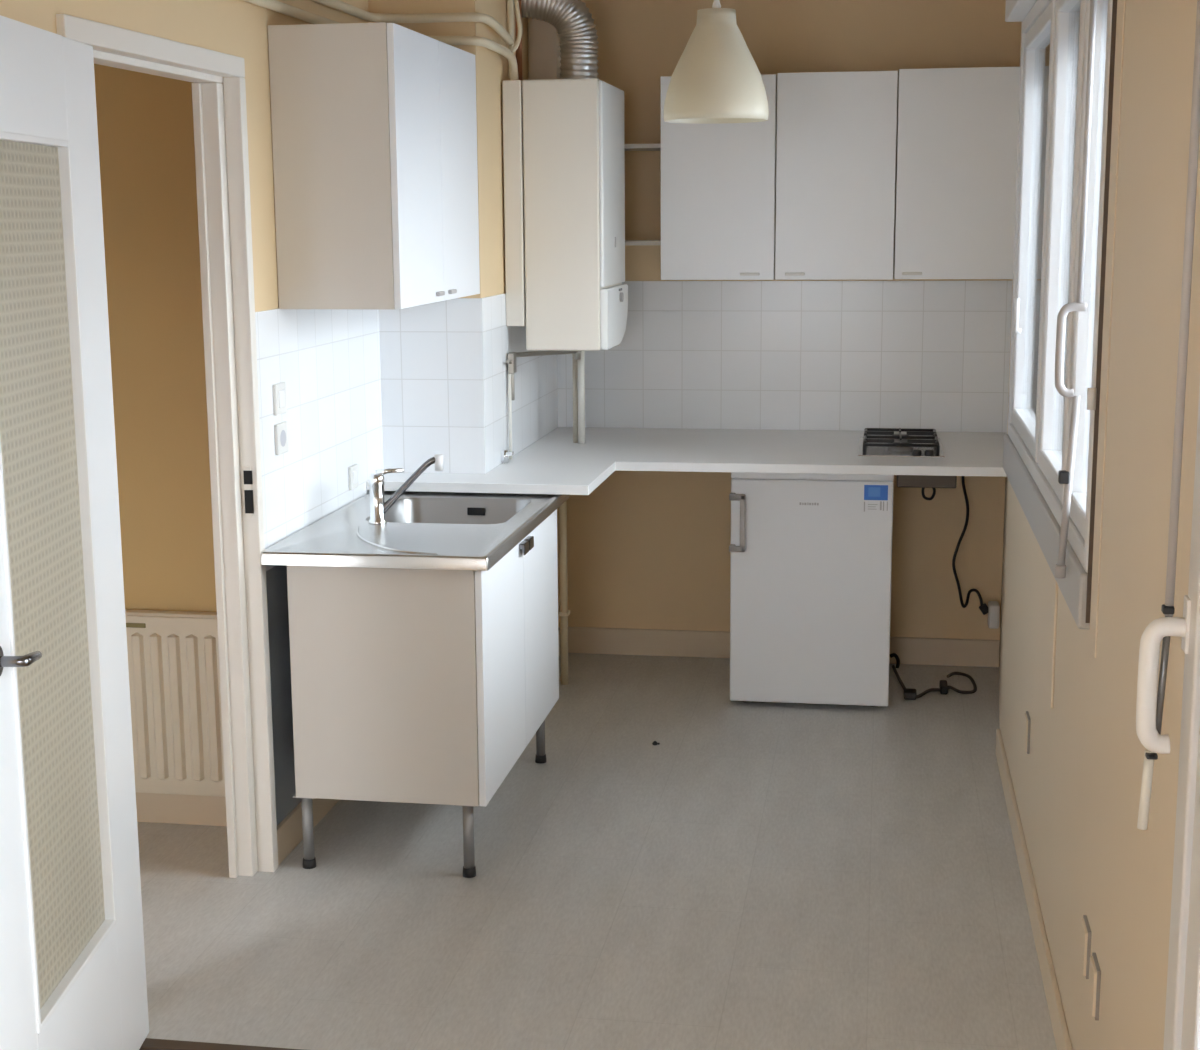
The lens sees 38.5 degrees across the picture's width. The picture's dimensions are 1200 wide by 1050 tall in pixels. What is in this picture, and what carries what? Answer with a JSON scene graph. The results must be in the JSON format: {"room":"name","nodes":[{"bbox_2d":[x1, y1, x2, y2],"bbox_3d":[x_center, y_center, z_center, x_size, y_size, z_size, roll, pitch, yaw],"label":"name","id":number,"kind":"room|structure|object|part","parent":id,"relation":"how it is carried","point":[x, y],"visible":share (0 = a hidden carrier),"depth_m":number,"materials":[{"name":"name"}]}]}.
{"room":"kitchen","nodes":[
{"label":"kitchen","id":0,"kind":"room"},
{"bbox_2d":[94,64,216,611],"bbox_3d":[-1.709,-0.426,4.839,1.665,2.560,0.100,1,10,9],"label":"wall","id":1,"kind":"structure","parent":0,"point":[145,125],"depth_m":4.69,"materials":[{"name":"paint"}]},
{"bbox_2d":[125,609,224,796],"bbox_3d":[-1.427,0.548,4.872,0.893,0.626,0.055,1,10,9],"label":"radiator","id":2,"kind":"object","parent":1,"relation":"attached to","point":[174,674],"visible":0.3,"depth_m":4.80,"materials":[{"name":"beige metal"}]},
{"bbox_3d":[-1.307,0.279,4.788,0.085,0.013,0.004,1,10,9],"label":"maker plate","id":3,"kind":"part","parent":2,"relation":"part of","materials":[{"name":"grey metal"}]},
{"bbox_2d":[125,609,216,617],"bbox_3d":[-1.444,0.244,4.831,0.858,0.012,0.035,1,10,9],"label":"grille","id":4,"kind":"object","parent":2,"relation":"attached to","point":[128,613],"depth_m":4.78,"materials":[{"name":"beige metal"}]},
{"bbox_2d":[136,792,226,825],"bbox_3d":[-1.714,0.795,4.999,1.655,0.100,0.018,1,10,9],"label":"baseboard","id":5,"kind":"structure","parent":1,"relation":"attached to","point":[151,807],"depth_m":4.91,"materials":[{"name":"beige paint"}]},
{"bbox_2d":[0,0,382,825],"bbox_3d":[-1.174,-0.061,2.772,0.066,2.560,8.230,1,10,9],"label":"wall","id":6,"kind":"structure","parent":0,"point":[328,360],"depth_m":4.60,"materials":[{"name":"yellow paint"}]},
{"bbox_2d":[0,15,148,1049],"bbox_3d":[-0.955,0.151,3.061,0.099,2.022,0.845,0,10,0],"label":"door","id":7,"kind":"structure","parent":6,"relation":"in","point":[73,968],"depth_m":3.10,"materials":[{"name":"white paint"}]},
{"bbox_3d":[-0.936,0.214,2.759,0.059,0.052,0.090,0,10,0],"label":"handle","id":8,"kind":"part","parent":7,"relation":"part of","materials":[{"name":"silver metal"}]},
{"bbox_3d":[-0.984,0.085,3.032,0.006,1.498,0.458,0,10,0],"label":"glass pane","id":9,"kind":"part","parent":7,"relation":"part of","materials":[{"name":"beige glass"}]},
{"bbox_2d":[56,14,277,877],"bbox_3d":[-0.994,-0.034,3.944,0.108,2.092,0.954,1,10,9],"label":"door frame","id":10,"kind":"structure","parent":6,"relation":"attached to","point":[219,109],"depth_m":4.32,"materials":[{"name":"white paint"}]},
{"bbox_3d":[-0.896,-0.084,4.370,0.020,0.130,0.004,1,10,9],"label":"strike plate","id":11,"kind":"part","parent":10,"relation":"part of","materials":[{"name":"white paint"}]},
{"bbox_2d":[273,382,286,415],"bbox_3d":[-0.844,-0.333,4.532,0.012,0.082,0.078,1,10,9],"label":"light switch","id":12,"kind":"object","parent":6,"relation":"attached to","point":[279,389],"visible":1,"depth_m":4.51,"materials":[{"name":"white plastic"}]},
{"bbox_2d":[274,421,287,454],"bbox_3d":[-0.844,-0.230,4.551,0.010,0.082,0.078,1,10,9],"label":"power socket","id":13,"kind":"object","parent":6,"relation":"attached to","point":[281,432],"visible":1,"depth_m":4.54,"materials":[{"name":"white plastic"}]},
{"bbox_2d":[277,798,339,865],"bbox_3d":[-0.777,0.765,5.125,0.014,0.100,1.122,1,10,9],"label":"baseboard","id":14,"kind":"structure","parent":6,"relation":"attached to","point":[289,831],"depth_m":4.72,"materials":[{"name":"beige paint"}]},
{"bbox_3d":[-0.788,-0.303,4.935,0.006,0.670,1.120,1,10,9],"label":"tile panel","id":15,"kind":"part","parent":6,"relation":"part of","materials":[{"name":"white tile"}]},
{"bbox_2d":[348,464,358,489],"bbox_3d":[-0.743,-0.144,5.183,0.012,0.070,0.070,1,10,9],"label":"socket","id":16,"kind":"object","parent":6,"relation":"attached to","point":[353,470],"visible":1,"depth_m":5.16,"materials":[{"name":"white plastic"}]},
{"bbox_2d":[268,22,479,308],"bbox_3d":[-0.608,-1.001,4.885,0.345,0.724,0.905,1,10,9],"label":"upper cabinet","id":17,"kind":"object","parent":6,"relation":"attached to","point":[374,125],"visible":1,"depth_m":4.48,"materials":[{"name":"white laminate"}]},
{"bbox_3d":[-0.494,-0.959,4.642,0.018,0.722,0.452,1,10,9],"label":"door","id":18,"kind":"part","parent":17,"relation":"part of","materials":[{"name":"white laminate"}]},
{"bbox_3d":[-0.451,-0.654,4.857,0.012,0.012,0.060,1,10,9],"label":"handle","id":19,"kind":"part","parent":17,"relation":"part of","materials":[{"name":"grey plastic"}]},
{"bbox_3d":[-0.428,-0.679,4.993,0.012,0.012,0.060,1,10,9],"label":"handle","id":20,"kind":"part","parent":17,"relation":"part of","materials":[{"name":"grey plastic"}]},
{"bbox_3d":[-0.421,-1.038,5.082,0.018,0.722,0.447,1,10,9],"label":"door","id":21,"kind":"part","parent":17,"relation":"part of","materials":[{"name":"white laminate"}]},
{"bbox_2d":[243,0,517,79],"bbox_3d":[-0.640,-1.305,4.495,0.375,0.113,2.383,1,10,9],"label":"pipe","id":22,"kind":"object","parent":6,"relation":"attached to","point":[274,5],"visible":0.59,"depth_m":5.19,"materials":[{"name":"beige paint"}]},
{"bbox_2d":[312,0,513,44],"bbox_3d":[-0.647,-1.381,4.441,0.375,0.067,2.302,1,10,9],"label":"pipe","id":23,"kind":"object","parent":22,"relation":"on","point":[341,6],"visible":1,"depth_m":5.20,"materials":[{"name":"beige paint"}]},
{"bbox_2d":[510,0,521,52],"bbox_3d":[-0.280,-1.608,5.540,0.050,0.187,0.041,-7,12,-31],"label":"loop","id":24,"kind":"object","parent":22,"relation":"attached to","point":[516,3],"visible":0.96,"depth_m":5.54,"materials":[{"name":"beige paint"}]},
{"bbox_2d":[368,0,558,626],"bbox_3d":[-0.445,-0.653,6.058,0.371,2.560,1.306,1,10,9],"label":"wall","id":25,"kind":"structure","parent":0,"point":[444,367],"depth_m":5.45,"materials":[{"name":"white tile"}]},
{"bbox_3d":[-0.530,-0.389,5.450,0.335,0.655,0.006,1,10,9],"label":"tile panel","id":26,"kind":"part","parent":25,"relation":"part of","materials":[{"name":"white tile"}]},
{"bbox_2d":[502,80,525,325],"bbox_3d":[-0.245,-1.094,5.877,0.062,0.794,0.498,1,10,9],"label":"panel","id":27,"kind":"object","parent":25,"relation":"attached to","point":[512,98],"visible":0.49,"depth_m":5.63,"materials":[{"name":"beige metal"}]},
{"bbox_2d":[507,0,513,78],"bbox_3d":[-0.294,-1.669,5.637,0.020,0.395,0.020,1,10,9],"label":"riser pipe","id":28,"kind":"object","parent":27,"relation":"on","point":[509,2],"visible":0.72,"depth_m":5.63,"materials":[{"name":"beige paint"}]},
{"bbox_2d":[515,0,522,79],"bbox_3d":[-0.271,-1.683,5.713,0.022,0.395,0.022,1,10,9],"label":"copper pipe","id":29,"kind":"object","parent":27,"relation":"on","point":[519,50],"visible":0.48,"depth_m":5.72,"materials":[{"name":"brown"}]},
{"bbox_2d":[522,78,627,350],"bbox_3d":[-0.069,-1.052,5.857,0.285,0.875,0.495,1,10,9],"label":"boiler","id":30,"kind":"object","parent":27,"relation":"attached to","point":[576,297],"visible":1,"depth_m":5.63,"materials":[{"name":"white metal"}]},
{"bbox_2d":[511,350,577,399],"bbox_3d":[-0.194,-0.529,5.928,0.030,0.156,0.440,5,12,30],"label":"pipe","id":31,"kind":"object","parent":30,"relation":"attached to","point":[548,352],"visible":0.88,"depth_m":5.87,"materials":[{"name":"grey metal"}]},
{"bbox_2d":[506,352,516,373],"bbox_3d":[-0.298,-0.537,5.712,0.023,0.070,0.091,1,10,9],"label":"valve","id":32,"kind":"object","parent":31,"relation":"attached to","point":[512,366],"visible":1,"depth_m":5.72,"materials":[{"name":"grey metal"}]},
{"bbox_2d":[575,351,580,359],"bbox_3d":[-0.080,-0.616,6.100,0.040,0.057,0.022,1,10,9],"label":"valve","id":33,"kind":"object","parent":31,"relation":"attached to","point":[578,354],"visible":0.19,"depth_m":6.09,"materials":[{"name":"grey metal"}]},
{"bbox_2d":[513,0,598,78],"bbox_3d":[-0.151,-1.676,5.812,0.292,0.351,0.143,0,10,1],"label":"duct","id":34,"kind":"object","parent":30,"relation":"on","point":[574,24],"visible":0.91,"depth_m":5.77,"materials":[{"name":"silver metal"}]},
{"bbox_3d":[0.051,-0.718,5.893,0.025,0.198,0.473,1,10,9],"label":"control panel","id":35,"kind":"part","parent":30,"relation":"part of","materials":[{"name":"white plastic"}]},
{"bbox_3d":[0.074,-0.785,5.920,0.010,0.032,0.032,1,10,9],"label":"knob","id":36,"kind":"part","parent":30,"relation":"part of","materials":[{"name":"grey plastic"}]},
{"bbox_3d":[-0.268,-0.495,6.031,0.006,0.655,1.244,1,10,9],"label":"tile panel","id":37,"kind":"part","parent":25,"relation":"part of","materials":[{"name":"white tile"}]},
{"bbox_2d":[528,17,560,79],"bbox_3d":[-0.195,-1.730,6.001,0.103,0.385,0.080,1,10,9],"label":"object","id":38,"kind":"structure","parent":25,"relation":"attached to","point":[543,39],"depth_m":5.98,"materials":[{"name":"beige paint"}]},
{"bbox_2d":[558,626,560,655],"bbox_3d":[-0.256,0.563,6.223,0.014,0.105,1.250,1,10,9],"label":"baseboard","id":39,"kind":"structure","parent":25,"relation":"attached to","point":[559,636],"depth_m":6.76,"materials":[{"name":"beige paint"}]},
{"bbox_2d":[137,653,1056,1049],"bbox_3d":[-0.606,0.939,4.773,3.920,0.120,4.750,1,10,9],"label":"floor","id":40,"kind":"structure","parent":0,"point":[758,875],"depth_m":4.35,"materials":[{"name":"laminate"}]},
{"bbox_2d":[139,1038,302,1049],"bbox_3d":[-0.048,1.108,3.455,1.950,0.009,0.039,1,10,9],"label":"trim","id":41,"kind":"structure","parent":40,"relation":"on","point":[149,1043],"depth_m":3.58,"materials":[{"name":"brown"}]},
{"bbox_2d":[287,509,558,877],"bbox_3d":[-0.463,0.425,4.945,0.542,0.829,1.030,1,10,9],"label":"base cabinet","id":42,"kind":"object","parent":40,"relation":"on","point":[424,686],"visible":0.91,"depth_m":4.45,"materials":[{"name":"white laminate"}]},
{"bbox_3d":[-0.776,0.801,4.568,0.060,0.181,0.050,1,10,9],"label":"leg","id":43,"kind":"part","parent":42,"relation":"part of","materials":[{"name":"grey metal"}]},
{"bbox_3d":[-0.344,0.811,4.498,0.060,0.181,0.050,1,10,9],"label":"leg","id":44,"kind":"part","parent":42,"relation":"part of","materials":[{"name":"grey metal"}]},
{"bbox_3d":[-0.264,0.377,4.639,0.018,0.622,0.512,1,10,9],"label":"door","id":45,"kind":"part","parent":42,"relation":"part of","materials":[{"name":"white laminate"}]},
{"bbox_3d":[-0.213,0.064,4.803,0.018,0.032,0.056,1,10,9],"label":"handle","id":46,"kind":"part","parent":42,"relation":"part of","materials":[{"name":"silver metal"}]},
{"bbox_3d":[-0.202,0.052,4.871,0.018,0.032,0.056,1,10,9],"label":"handle","id":47,"kind":"part","parent":42,"relation":"part of","materials":[{"name":"silver metal"}]},
{"bbox_3d":[-0.189,0.641,5.438,0.060,0.181,0.050,1,10,9],"label":"leg","id":48,"kind":"part","parent":42,"relation":"part of","materials":[{"name":"grey metal"}]},
{"bbox_3d":[-0.182,0.287,5.139,0.018,0.622,0.512,1,10,9],"label":"door","id":49,"kind":"part","parent":42,"relation":"part of","materials":[{"name":"white laminate"}]},
{"bbox_2d":[367,427,1006,494],"bbox_3d":[0.392,-0.225,5.864,2.030,0.030,1.447,1,10,9],"label":"countertop","id":50,"kind":"structure","parent":42,"relation":"on","point":[553,464],"depth_m":5.75,"materials":[{"name":"white laminate"}]},
{"bbox_2d":[261,491,568,570],"bbox_3d":[-0.483,0.049,4.921,0.598,0.156,1.152,1,10,9],"label":"sink","id":51,"kind":"object","parent":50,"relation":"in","point":[422,530],"visible":0.81,"depth_m":4.65,"materials":[{"name":"silver metal"}]},
{"bbox_2d":[368,454,442,523],"bbox_3d":[-0.546,-0.103,4.822,0.213,0.187,0.052,-3,10,-12],"label":"mixer tap","id":52,"kind":"object","parent":51,"relation":"on","point":[379,507],"visible":1,"depth_m":4.80,"materials":[{"name":"silver metal"}]},
{"bbox_3d":[-0.539,-0.111,4.815,0.170,0.161,0.024,-2,10,-10],"label":"spout","id":53,"kind":"part","parent":52,"relation":"part of","materials":[{"name":"silver metal"}]},
{"bbox_2d":[434,454,442,470],"bbox_3d":[-0.452,-0.175,4.817,0.024,0.045,0.025,1,10,9],"label":"outlet","id":54,"kind":"object","parent":52,"relation":"attached to","point":[438,458],"depth_m":4.81,"materials":[{"name":"white plastic"}]},
{"bbox_3d":[-0.437,0.030,5.040,0.410,0.150,0.440,1,10,9],"label":"bowl","id":55,"kind":"part","parent":51,"relation":"part of","materials":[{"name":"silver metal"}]},
{"bbox_2d":[501,450,513,462],"bbox_3d":[-0.307,-0.227,5.693,0.042,0.043,0.024,1,10,9],"label":"valve","id":56,"kind":"object","parent":50,"relation":"on","point":[505,453],"visible":1,"depth_m":5.68,"materials":[{"name":"silver metal"}]},
{"bbox_2d":[508,374,512,458],"bbox_3d":[-0.301,-0.362,5.750,0.012,0.287,0.012,1,10,9],"label":"pipe","id":57,"kind":"object","parent":50,"relation":"on","point":[509,375],"visible":1,"depth_m":5.74,"materials":[{"name":"beige metal"}]},
{"bbox_2d":[572,353,577,442],"bbox_3d":[-0.087,-0.477,6.178,0.022,0.363,0.022,1,10,9],"label":"gas pipe","id":58,"kind":"object","parent":50,"relation":"on","point":[574,362],"visible":0.66,"depth_m":6.17,"materials":[{"name":"white metal"}]},
{"bbox_2d":[577,351,584,443],"bbox_3d":[-0.067,-0.473,6.154,0.026,0.363,0.026,1,10,9],"label":"gas pipe","id":59,"kind":"object","parent":50,"relation":"on","point":[580,363],"visible":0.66,"depth_m":6.15,"materials":[{"name":"beige metal"}]},
{"bbox_2d":[858,428,956,487],"bbox_3d":[1.070,-0.235,5.999,0.332,0.155,0.490,1,10,9],"label":"gas hob","id":60,"kind":"object","parent":50,"relation":"in","point":[876,442],"visible":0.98,"depth_m":5.84,"materials":[{"name":"silver metal"}]},
{"bbox_3d":[1.032,-0.267,5.896,0.086,0.019,0.086,1,10,9],"label":"burner","id":61,"kind":"part","parent":60,"relation":"part of","materials":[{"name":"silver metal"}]},
{"bbox_3d":[1.064,-0.244,5.766,0.030,0.018,0.030,1,10,9],"label":"knob","id":62,"kind":"part","parent":60,"relation":"part of","materials":[{"name":"black plastic"}]},
{"bbox_2d":[921,488,935,499],"bbox_3d":[1.168,-0.144,6.154,0.191,0.089,0.162,1,10,9],"label":"gas hose","id":63,"kind":"object","parent":60,"relation":"attached to","point":[934,489],"visible":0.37,"depth_m":6.09,"materials":[{"name":"black rubber"}]},
{"bbox_3d":[1.104,-0.243,5.760,0.030,0.018,0.030,1,10,9],"label":"knob","id":64,"kind":"part","parent":60,"relation":"part of","materials":[{"name":"black plastic"}]},
{"bbox_2d":[952,476,982,607],"bbox_3d":[1.266,0.053,6.325,0.348,0.561,0.132,-6,12,-29],"label":"power cable","id":65,"kind":"object","parent":60,"relation":"hanging from","point":[963,605],"visible":0.7,"depth_m":6.43,"materials":[{"name":"black rubber"}]},
{"bbox_2d":[559,500,567,684],"bbox_3d":[-0.134,0.161,6.290,0.028,0.871,0.028,1,10,9],"label":"pipe","id":66,"kind":"object","parent":40,"relation":"on","point":[563,508],"visible":0.66,"depth_m":6.29,"materials":[{"name":"beige metal"}]},
{"bbox_2d":[559,610,569,616],"bbox_3d":[-0.131,0.325,6.327,0.036,0.015,0.045,1,10,9],"label":"clip","id":67,"kind":"object","parent":66,"relation":"attached to","point":[566,614],"visible":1,"depth_m":6.31,"materials":[{"name":"beige paint"}]},
{"bbox_2d":[729,472,893,706],"bbox_3d":[0.766,0.189,6.190,0.554,0.838,0.594,1,10,9],"label":"fridge","id":68,"kind":"object","parent":40,"relation":"on","point":[811,557],"visible":0.94,"depth_m":5.93,"materials":[{"name":"white metal"}]},
{"bbox_3d":[0.474,-0.009,5.921,0.056,0.203,0.046,1,10,9],"label":"handle","id":69,"kind":"part","parent":68,"relation":"part of","materials":[{"name":"grey plastic"}]},
{"bbox_2d":[868,487,879,496],"bbox_3d":[0.932,-0.112,5.837,0.040,0.032,0.001,1,10,9],"label":"print","id":70,"kind":"object","parent":68,"relation":"attached to","point":[872,491],"depth_m":5.84,"materials":[{"name":"blue paper"}]},
{"bbox_2d":[864,501,887,511],"bbox_3d":[0.938,-0.063,5.846,0.080,0.036,0.002,1,10,9],"label":"print","id":71,"kind":"object","parent":68,"relation":"attached to","point":[869,506],"depth_m":5.84,"materials":[{"name":"grey paper"}]},
{"bbox_2d":[890,653,899,667],"bbox_3d":[1.123,0.518,6.543,0.046,0.065,0.024,-6,12,-28],"label":"stub","id":72,"kind":"object","parent":40,"relation":"on","point":[895,655],"visible":0.98,"depth_m":6.54,"materials":[{"name":"black rubber"}]},
{"bbox_2d":[892,665,976,699],"bbox_3d":[1.227,0.574,6.312,0.304,0.030,0.426,1,10,9],"label":"lead","id":73,"kind":"object","parent":40,"relation":"on","point":[909,694],"visible":1,"depth_m":6.20,"materials":[{"name":"black rubber"}]},
{"bbox_2d":[557,0,1020,639],"bbox_3d":[0.596,-0.751,6.563,2.450,2.560,0.156,1,10,9],"label":"wall","id":74,"kind":"structure","parent":0,"point":[646,549],"depth_m":6.49,"materials":[{"name":"tan paint"},{"name":"white tile"}]},
{"bbox_2d":[661,74,776,279],"bbox_3d":[0.441,-1.256,6.244,0.409,0.713,0.332,1,10,9],"label":"upper cabinet","id":75,"kind":"object","parent":74,"relation":"attached to","point":[718,181],"visible":0.87,"depth_m":6.11,"materials":[{"name":"white laminate"}]},
{"bbox_2d":[625,143,660,150],"bbox_3d":[0.092,-1.388,6.319,0.306,0.016,0.252,1,10,9],"label":"shelf","id":76,"kind":"object","parent":75,"relation":"attached to","point":[628,147],"visible":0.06,"depth_m":6.19,"materials":[{"name":"beige plastic"}]},
{"bbox_2d":[625,240,660,244],"bbox_3d":[0.095,-1.048,6.380,0.306,0.016,0.252,1,10,9],"label":"shelf","id":77,"kind":"object","parent":75,"relation":"attached to","point":[627,242],"visible":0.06,"depth_m":6.25,"materials":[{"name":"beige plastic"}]},
{"bbox_3d":[0.534,-0.895,6.128,0.070,0.010,0.010,1,10,9],"label":"handle","id":78,"kind":"part","parent":75,"relation":"part of","materials":[{"name":"white plastic"}]},
{"bbox_2d":[568,627,999,666],"bbox_3d":[0.687,0.473,6.687,1.694,0.105,0.014,1,10,9],"label":"baseboard","id":79,"kind":"structure","parent":74,"relation":"attached to","point":[591,640],"depth_m":6.72,"materials":[{"name":"beige paint"}]},
{"bbox_3d":[0.679,-0.590,6.501,1.709,0.662,0.006,1,10,9],"label":"tile panel","id":80,"kind":"part","parent":74,"relation":"part of","materials":[{"name":"white tile"}]},
{"bbox_2d":[775,71,897,279],"bbox_3d":[0.851,-1.249,6.178,0.417,0.717,0.332,1,10,9],"label":"upper cabinet","id":81,"kind":"object","parent":74,"relation":"attached to","point":[837,131],"visible":1,"depth_m":6.03,"materials":[{"name":"white laminate"}]},
{"bbox_3d":[0.692,-0.891,6.103,0.070,0.010,0.010,1,10,9],"label":"handle","id":82,"kind":"part","parent":81,"relation":"part of","materials":[{"name":"white plastic"}]},
{"bbox_2d":[894,66,1019,278],"bbox_3d":[1.263,-1.243,6.111,0.414,0.721,0.332,1,10,9],"label":"upper cabinet","id":83,"kind":"object","parent":74,"relation":"attached to","point":[957,145],"visible":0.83,"depth_m":5.96,"materials":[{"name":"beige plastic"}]},
{"bbox_3d":[1.096,-0.883,6.037,0.070,0.010,0.010,1,10,9],"label":"handle","id":84,"kind":"part","parent":83,"relation":"part of","materials":[{"name":"white plastic"}]},
{"bbox_2d":[999,0,1199,1049],"bbox_3d":[0.904,-0.009,2.397,0.220,2.560,8.150,1,10,9],"label":"wall","id":85,"kind":"structure","parent":0,"point":[1077,789],"depth_m":2.80,"materials":[{"name":"beige paint"}]},
{"bbox_2d":[979,601,999,628],"bbox_3d":[1.452,0.335,6.419,0.074,0.090,0.080,1,10,9],"label":"wall socket","id":86,"kind":"object","parent":85,"relation":"attached to","point":[993,608],"visible":1,"depth_m":6.38,"materials":[{"name":"white plastic"}]},
{"bbox_2d":[1005,0,1036,21],"bbox_3d":[1.052,-1.415,3.998,0.060,0.238,2.200,1,10,9],"label":"box","id":87,"kind":"object","parent":85,"relation":"attached to","point":[1015,10],"visible":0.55,"depth_m":4.85,"materials":[{"name":"white plastic"}]},
{"bbox_2d":[1023,711,1030,753],"bbox_3d":[1.111,0.540,4.475,0.011,0.091,0.079,1,10,9],"label":"wall outlet","id":88,"kind":"object","parent":85,"relation":"attached to","point":[1027,721],"visible":1,"depth_m":4.44,"materials":[{"name":"beige paint"}]},
{"bbox_3d":[1.111,0.540,4.474,0.011,0.085,0.070,1,10,9],"label":"plate","id":89,"kind":"part","parent":88,"relation":"part of","materials":[{"name":"beige paint"}]},
{"bbox_2d":[996,729,1071,1049],"bbox_3d":[1.018,0.968,3.959,0.012,0.085,3.160,1,10,9],"label":"baseboard","id":90,"kind":"structure","parent":85,"relation":"attached to","point":[1058,1021],"depth_m":4.11,"materials":[{"name":"beige paint"}]},
{"bbox_2d":[1050,580,1057,708],"bbox_3d":[1.020,0.255,3.857,0.006,0.325,0.012,1,10,9],"label":"cable conduit","id":91,"kind":"object","parent":85,"relation":"attached to","point":[1056,584],"visible":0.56,"depth_m":3.85,"materials":[{"name":"beige paint"}]},
{"bbox_2d":[1003,0,1112,628],"bbox_3d":[1.089,-0.643,4.158,0.124,1.337,2.146,1,10,9],"label":"window","id":92,"kind":"structure","parent":85,"relation":"in","point":[1066,44],"depth_m":4.07,"materials":[{"name":"white plastic"}]},
{"bbox_3d":[1.166,-0.583,4.798,0.022,0.098,0.016,1,10,9],"label":"handle","id":93,"kind":"part","parent":92,"relation":"part of","materials":[{"name":"white plastic"}]},
{"bbox_3d":[1.206,-0.796,4.694,0.060,1.143,0.901,1,10,9],"label":"sash","id":94,"kind":"part","parent":92,"relation":"part of","materials":[{"name":"white plastic"}]},
{"bbox_3d":[1.207,-0.796,4.694,0.006,1.051,0.809,1,10,9],"label":"pane","id":95,"kind":"part","parent":92,"relation":"part of","materials":[{"name":"clear glass"}]},
{"bbox_3d":[1.096,-0.041,4.275,0.042,0.110,2.128,1,10,9],"label":"sill","id":96,"kind":"part","parent":92,"relation":"part of","materials":[{"name":"grey paint"}]},
{"bbox_3d":[1.076,-0.655,3.912,0.060,1.143,0.621,1,10,9],"label":"sash","id":97,"kind":"part","parent":92,"relation":"part of","materials":[{"name":"white plastic"}]},
{"bbox_3d":[1.077,-0.655,3.912,0.006,1.051,0.529,1,10,9],"label":"pane","id":98,"kind":"part","parent":92,"relation":"part of","materials":[{"name":"clear glass"}]},
{"bbox_3d":[0.919,-0.342,3.358,0.056,0.186,0.017,1,10,9],"label":"handle","id":99,"kind":"part","parent":92,"relation":"part of","materials":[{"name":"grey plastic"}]},
{"bbox_3d":[0.923,-0.503,3.329,0.036,1.235,0.022,1,10,9],"label":"espagnolette rod","id":100,"kind":"part","parent":92,"relation":"part of","materials":[{"name":"grey plastic"}]},
{"bbox_3d":[0.986,-0.556,3.364,0.060,1.143,0.419,1,10,9],"label":"sash","id":101,"kind":"part","parent":92,"relation":"part of","materials":[{"name":"white plastic"}]},
{"bbox_3d":[0.987,-0.556,3.364,0.006,1.051,0.327,1,10,9],"label":"pane","id":102,"kind":"part","parent":92,"relation":"part of","materials":[{"name":"clear glass"}]},
{"bbox_2d":[1079,915,1091,978],"bbox_3d":[0.896,0.779,3.175,0.011,0.091,0.079,1,10,9],"label":"wall outlet","id":103,"kind":"object","parent":85,"relation":"attached to","point":[1085,931],"visible":0.98,"depth_m":3.15,"materials":[{"name":"beige paint"}]},
{"bbox_3d":[0.896,0.780,3.173,0.011,0.085,0.070,1,10,9],"label":"plate","id":104,"kind":"part","parent":103,"relation":"part of","materials":[{"name":"beige paint"}]},
{"bbox_2d":[1088,953,1100,1019],"bbox_3d":[0.873,0.815,3.035,0.011,0.091,0.079,1,10,9],"label":"wall outlet","id":105,"kind":"object","parent":85,"relation":"attached to","point":[1094,968],"visible":1,"depth_m":3.00,"materials":[{"name":"beige paint"}]},
{"bbox_3d":[0.873,0.815,3.034,0.011,0.085,0.070,1,10,9],"label":"plate","id":106,"kind":"part","parent":105,"relation":"part of","materials":[{"name":"beige paint"}]},
{"bbox_2d":[1085,0,1125,657],"bbox_3d":[0.909,-0.552,3.050,0.003,1.600,0.090,1,10,9],"label":"trim","id":107,"kind":"structure","parent":85,"relation":"attached to","point":[1120,22],"depth_m":3.07,"materials":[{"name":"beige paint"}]},
{"bbox_2d":[1136,0,1199,1049],"bbox_3d":[0.636,0.307,1.467,0.139,2.270,1.486,1,10,9],"label":"door","id":108,"kind":"structure","parent":85,"relation":"in","point":[1182,1011],"depth_m":2.15,"materials":[{"name":"white plastic"}]},
{"bbox_3d":[0.706,0.342,2.220,0.017,0.106,0.013,1,10,9],"label":"rod","id":109,"kind":"part","parent":108,"relation":"part of","materials":[{"name":"white paint"}]},
{"bbox_3d":[0.714,0.192,2.181,0.059,0.205,0.030,1,10,9],"label":"handle","id":110,"kind":"part","parent":108,"relation":"part of","materials":[{"name":"white paint"}]},
{"bbox_3d":[0.716,0.203,2.190,0.017,0.180,0.009,1,10,9],"label":"rod","id":111,"kind":"part","parent":108,"relation":"part of","materials":[{"name":"silver metal"}]},
{"bbox_3d":[0.664,0.308,1.460,0.082,2.270,1.482,1,10,9],"label":"frame","id":112,"kind":"part","parent":108,"relation":"part of","materials":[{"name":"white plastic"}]},
{"bbox_3d":[0.716,-0.378,2.083,0.012,1.000,0.011,1,10,9],"label":"rod","id":113,"kind":"part","parent":108,"relation":"part of","materials":[{"name":"grey plastic"}]},
{"bbox_3d":[0.663,0.308,1.459,0.064,2.120,1.330,1,10,9],"label":"sash","id":114,"kind":"part","parent":108,"relation":"part of","materials":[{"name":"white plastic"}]},
{"bbox_3d":[-0.922,-1.375,2.417,4.150,0.150,8.480,1,10,9],"label":"ceiling","id":115,"kind":"structure","parent":0,"visible":0},
{"bbox_2d":[663,0,768,123],"bbox_3d":[0.305,-1.369,4.490,0.278,0.610,0.278,1,10,9],"label":"pendant lamp","id":116,"kind":"object","parent":115,"relation":"hanging from","point":[716,78],"visible":1,"depth_m":4.44,"materials":[{"name":"beige"}]}
]}

